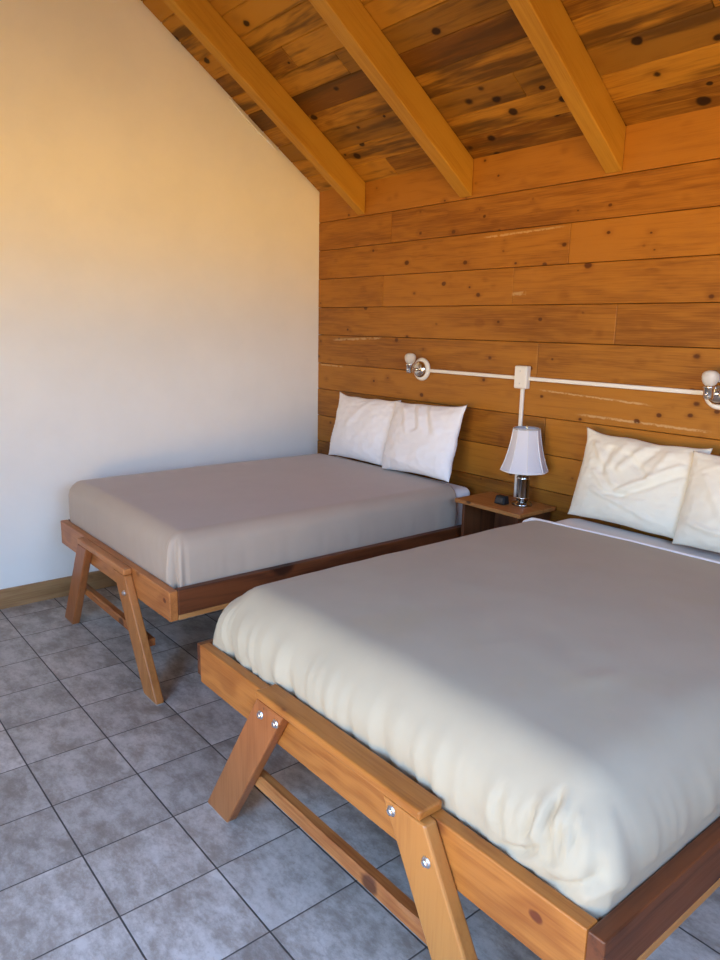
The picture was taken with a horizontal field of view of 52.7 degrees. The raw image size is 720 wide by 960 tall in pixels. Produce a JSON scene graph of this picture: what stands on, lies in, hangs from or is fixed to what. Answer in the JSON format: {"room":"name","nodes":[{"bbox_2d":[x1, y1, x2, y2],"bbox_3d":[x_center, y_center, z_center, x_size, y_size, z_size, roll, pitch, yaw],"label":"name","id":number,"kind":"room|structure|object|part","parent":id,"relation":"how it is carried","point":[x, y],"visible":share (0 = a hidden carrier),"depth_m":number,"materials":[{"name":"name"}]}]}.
{"room":"hotel room","nodes":[
{"label":"hotel room","id":0,"kind":"room"},
{"bbox_2d":[0,0,319,588],"bbox_3d":[-2.072,-1.395,3.758,4.740,4.544,0.120,-8,15,-38],"label":"wall","id":1,"kind":"structure","parent":0,"point":[159,255],"depth_m":4.29,"materials":[{"name":"paint"}]},
{"bbox_2d":[0,570,116,609],"bbox_3d":[-2.077,0.686,4.135,4.480,0.116,0.016,-8,15,-38],"label":"baseboard","id":2,"kind":"structure","parent":1,"relation":"attached to","point":[59,587],"depth_m":4.29,"materials":[{"name":"brown wood"}]},
{"bbox_2d":[228,97,277,149],"bbox_3d":[-0.672,-2.268,4.634,0.362,0.252,0.021,-8,15,-38],"label":"trim","id":3,"kind":"structure","parent":1,"relation":"attached to","point":[245,117],"depth_m":4.63,"materials":[{"name":"paint"}]},
{"bbox_2d":[0,585,719,959],"bbox_3d":[-0.496,1.218,2.280,4.740,0.100,5.240,-8,15,-38],"label":"floor","id":4,"kind":"structure","parent":0,"point":[113,846],"depth_m":2.35,"materials":[{"name":"tile"}]},
{"bbox_2d":[61,519,461,705],"bbox_3d":[-0.499,0.497,4.161,1.992,0.536,1.398,-8,15,-38],"label":"frame","id":5,"kind":"object","parent":4,"relation":"on","point":[134,583],"visible":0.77,"depth_m":3.30,"materials":[{"name":"brown wood"}]},
{"bbox_3d":[-1.496,0.555,3.861,0.040,0.501,0.425,-8,15,-38],"label":"leg","id":6,"kind":"part","parent":5,"relation":"part of","materials":[{"name":"brown wood"}]},
{"bbox_3d":[-1.213,0.406,3.543,0.038,0.131,1.398,-8,15,-38],"label":"foot rail","id":7,"kind":"part","parent":5,"relation":"part of","materials":[{"name":"brown wood"}]},
{"bbox_3d":[-0.998,0.690,3.265,0.040,0.501,0.431,-8,15,-38],"label":"leg","id":8,"kind":"part","parent":5,"relation":"part of","materials":[{"name":"orange wood"}]},
{"bbox_3d":[-0.031,0.400,3.631,1.904,0.108,0.038,-8,15,-38],"label":"rail","id":9,"kind":"part","parent":5,"relation":"part of","materials":[{"name":"brown wood"}]},
{"bbox_2d":[335,456,469,525],"bbox_3d":[-0.441,0.179,4.133,1.769,0.296,1.275,-8,15,-38],"label":"mattress","id":10,"kind":"object","parent":5,"relation":"on","point":[460,491],"visible":0.13,"depth_m":4.14,"materials":[{"name":"white fabric"}]},
{"bbox_2d":[69,453,456,588],"bbox_3d":[-0.559,0.155,4.077,1.718,0.298,1.388,-8,15,-38],"label":"bedspread","id":11,"kind":"object","parent":10,"relation":"on","point":[193,525],"visible":0.93,"depth_m":3.63,"materials":[{"name":"grey fabric"}]},
{"bbox_2d":[328,392,400,465],"bbox_3d":[0.008,-0.339,4.745,0.188,0.426,0.609,-8,15,-38],"label":"pillow","id":12,"kind":"object","parent":11,"relation":"on","point":[362,425],"visible":0.88,"depth_m":4.66,"materials":[{"name":"white fabric"}]},
{"bbox_2d":[382,401,466,481],"bbox_3d":[0.354,-0.245,4.267,0.209,0.443,0.607,-8,15,-38],"label":"pillow","id":13,"kind":"object","parent":11,"relation":"on","point":[422,439],"visible":1,"depth_m":4.16,"materials":[{"name":"white fabric"}]},
{"bbox_2d":[197,639,719,959],"bbox_3d":[0.719,0.835,2.598,2.128,0.566,1.597,-8,15,-38],"label":"frame","id":14,"kind":"object","parent":4,"relation":"on","point":[441,856],"visible":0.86,"depth_m":1.63,"materials":[{"name":"brown wood"}]},
{"bbox_3d":[0.247,0.502,3.165,2.077,0.116,0.030,-8,15,-38],"label":"rail","id":15,"kind":"part","parent":14,"relation":"part of","materials":[{"name":"brown wood"}]},
{"bbox_3d":[-0.359,0.889,2.289,0.040,0.536,0.472,-8,15,-38],"label":"leg","id":16,"kind":"part","parent":14,"relation":"part of","materials":[{"name":"brown wood"}]},
{"bbox_3d":[0.202,1.041,1.618,0.040,0.536,0.437,-8,15,-38],"label":"leg","id":17,"kind":"part","parent":14,"relation":"part of","materials":[{"name":"brown wood"}]},
{"bbox_2d":[556,518,719,560],"bbox_3d":[0.804,0.526,2.605,1.819,0.298,1.427,-8,15,-38],"label":"mattress","id":18,"kind":"object","parent":14,"relation":"on","point":[580,523],"visible":0.09,"depth_m":3.22,"materials":[{"name":"white fabric"}]},
{"bbox_2d":[213,517,719,921],"bbox_3d":[0.598,0.519,2.449,1.676,0.301,1.574,-8,15,-38],"label":"bedspread","id":19,"kind":"object","parent":18,"relation":"on","point":[555,686],"visible":0.94,"depth_m":1.90,"materials":[{"name":"beige fabric"}]},
{"bbox_2d":[568,427,712,538],"bbox_3d":[1.236,0.008,3.284,0.212,0.422,0.615,-8,15,-38],"label":"pillow","id":20,"kind":"object","parent":18,"relation":"on","point":[633,483],"visible":0.85,"depth_m":3.23,"materials":[{"name":"white fabric"}]},
{"bbox_2d":[672,451,719,552],"bbox_3d":[1.548,0.122,2.824,0.210,0.394,0.620,-8,15,-38],"label":"pillow","id":21,"kind":"object","parent":18,"relation":"on","point":[698,526],"visible":1,"depth_m":2.95,"materials":[{"name":"white fabric"}]},
{"bbox_3d":[1.235,0.770,1.984,2.077,0.116,0.038,-8,15,-38],"label":"rail","id":22,"kind":"part","parent":14,"relation":"part of","materials":[{"name":"brown wood"}]},
{"bbox_2d":[455,491,555,536],"bbox_3d":[0.759,0.473,3.929,0.297,0.727,0.440,-8,15,-38],"label":"nightstand","id":23,"kind":"object","parent":4,"relation":"on","point":[480,513],"visible":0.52,"depth_m":3.93,"materials":[{"name":"brown wood"}]},
{"bbox_3d":[0.655,0.452,4.076,0.265,0.704,0.018,-8,15,-38],"label":"panel","id":24,"kind":"part","parent":23,"relation":"part of","materials":[{"name":"brown wood"}]},
{"bbox_2d":[494,494,508,504],"bbox_3d":[0.744,0.103,3.816,0.048,0.044,0.067,-8,15,-38],"label":"alarm clock","id":25,"kind":"object","parent":23,"relation":"on","point":[500,499],"visible":1,"depth_m":3.80,"materials":[{"name":"black plastic"}]},
{"bbox_3d":[0.868,0.444,4.013,0.012,0.654,0.343,-8,15,-38],"label":"panel","id":26,"kind":"part","parent":23,"relation":"part of","materials":[{"name":"brown wood"}]},
{"bbox_2d":[500,426,547,506],"bbox_3d":[0.851,-0.074,3.763,0.237,0.416,0.237,-2,12,-17],"label":"table lamp","id":27,"kind":"object","parent":23,"relation":"on","point":[524,457],"visible":1,"depth_m":3.68,"materials":[{"name":"white fabric"}]},
{"bbox_3d":[0.853,-0.157,3.745,0.229,0.218,0.229,-3,12,-18],"label":"lamp shade","id":28,"kind":"part","parent":27,"relation":"part of","materials":[{"name":"white fabric"}]},
{"bbox_3d":[0.851,-0.051,3.767,0.248,0.008,0.248,-8,15,-38],"label":"trim","id":29,"kind":"part","parent":27,"relation":"part of","materials":[{"name":"white fabric"}]},
{"bbox_3d":[0.855,-0.264,3.723,0.140,0.008,0.140,-8,15,-38],"label":"trim","id":30,"kind":"part","parent":27,"relation":"part of","materials":[{"name":"grey metal"}]},
{"bbox_3d":[0.884,0.514,3.803,0.265,0.704,0.018,-8,15,-38],"label":"panel","id":31,"kind":"part","parent":23,"relation":"part of","materials":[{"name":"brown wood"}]},
{"bbox_2d":[141,0,719,191],"bbox_3d":[-0.428,-2.270,1.547,4.780,2.120,5.240,-8,15,-38],"label":"ceiling","id":32,"kind":"structure","parent":0,"point":[474,60],"depth_m":3.45,"materials":[{"name":"brown wood"}]},
{"bbox_2d":[163,0,364,214],"bbox_3d":[-1.036,-2.586,3.652,2.749,2.083,0.077,-8,15,-38],"label":"ceiling beam","id":33,"kind":"structure","parent":32,"relation":"attached to","point":[200,17],"depth_m":4.13,"materials":[{"name":"brown wood"}]},
{"bbox_2d":[309,0,472,197],"bbox_3d":[-0.457,-2.429,2.960,2.749,2.083,0.092,-8,15,-38],"label":"ceiling beam","id":34,"kind":"structure","parent":32,"relation":"attached to","point":[351,23],"depth_m":3.57,"materials":[{"name":"brown wood"}]},
{"bbox_2d":[507,0,625,173],"bbox_3d":[0.122,-2.273,2.268,2.749,2.083,0.087,-8,15,-38],"label":"ceiling beam","id":35,"kind":"structure","parent":32,"relation":"attached to","point":[547,24],"depth_m":3.01,"materials":[{"name":"brown wood"}]},
{"bbox_2d":[317,106,719,541],"bbox_3d":[1.326,-0.332,3.453,0.140,2.720,5.240,-8,15,-38],"label":"wall","id":36,"kind":"structure","parent":0,"point":[560,266],"depth_m":3.73,"materials":[{"name":"orange wood"}]},
{"bbox_2d":[405,353,429,380],"bbox_3d":[0.330,-0.684,4.403,0.138,0.168,0.140,-8,15,-38],"label":"wall sconce","id":37,"kind":"object","parent":36,"relation":"attached to","point":[421,366],"visible":1,"depth_m":4.40,"materials":[{"name":"silver plastic"}]},
{"bbox_3d":[0.302,-0.732,4.373,0.068,0.062,0.068,-8,15,-38],"label":"lamp shade","id":38,"kind":"part","parent":37,"relation":"part of","materials":[{"name":"white glass"}]},
{"bbox_2d":[428,366,702,496],"bbox_3d":[0.930,-0.172,3.829,0.040,0.837,1.685,-8,15,-38],"label":"conduit","id":39,"kind":"object","parent":36,"relation":"attached to","point":[522,378],"visible":0.89,"depth_m":3.81,"materials":[{"name":"beige plastic"}]},
{"bbox_3d":[0.845,-0.542,3.839,0.004,0.109,0.072,-8,15,-38],"label":"plate","id":40,"kind":"part","parent":39,"relation":"part of","materials":[{"name":"beige plastic"}]},
{"bbox_2d":[702,370,719,409],"bbox_3d":[1.476,-0.373,3.033,0.138,0.168,0.140,-8,15,-38],"label":"wall sconce","id":41,"kind":"object","parent":36,"relation":"attached to","point":[710,379],"visible":1,"depth_m":3.00,"materials":[{"name":"silver plastic"}]},
{"bbox_3d":[1.448,-0.422,3.003,0.068,0.062,0.068,-8,15,-38],"label":"lamp shade","id":42,"kind":"part","parent":41,"relation":"part of","materials":[{"name":"white glass"}]}
]}

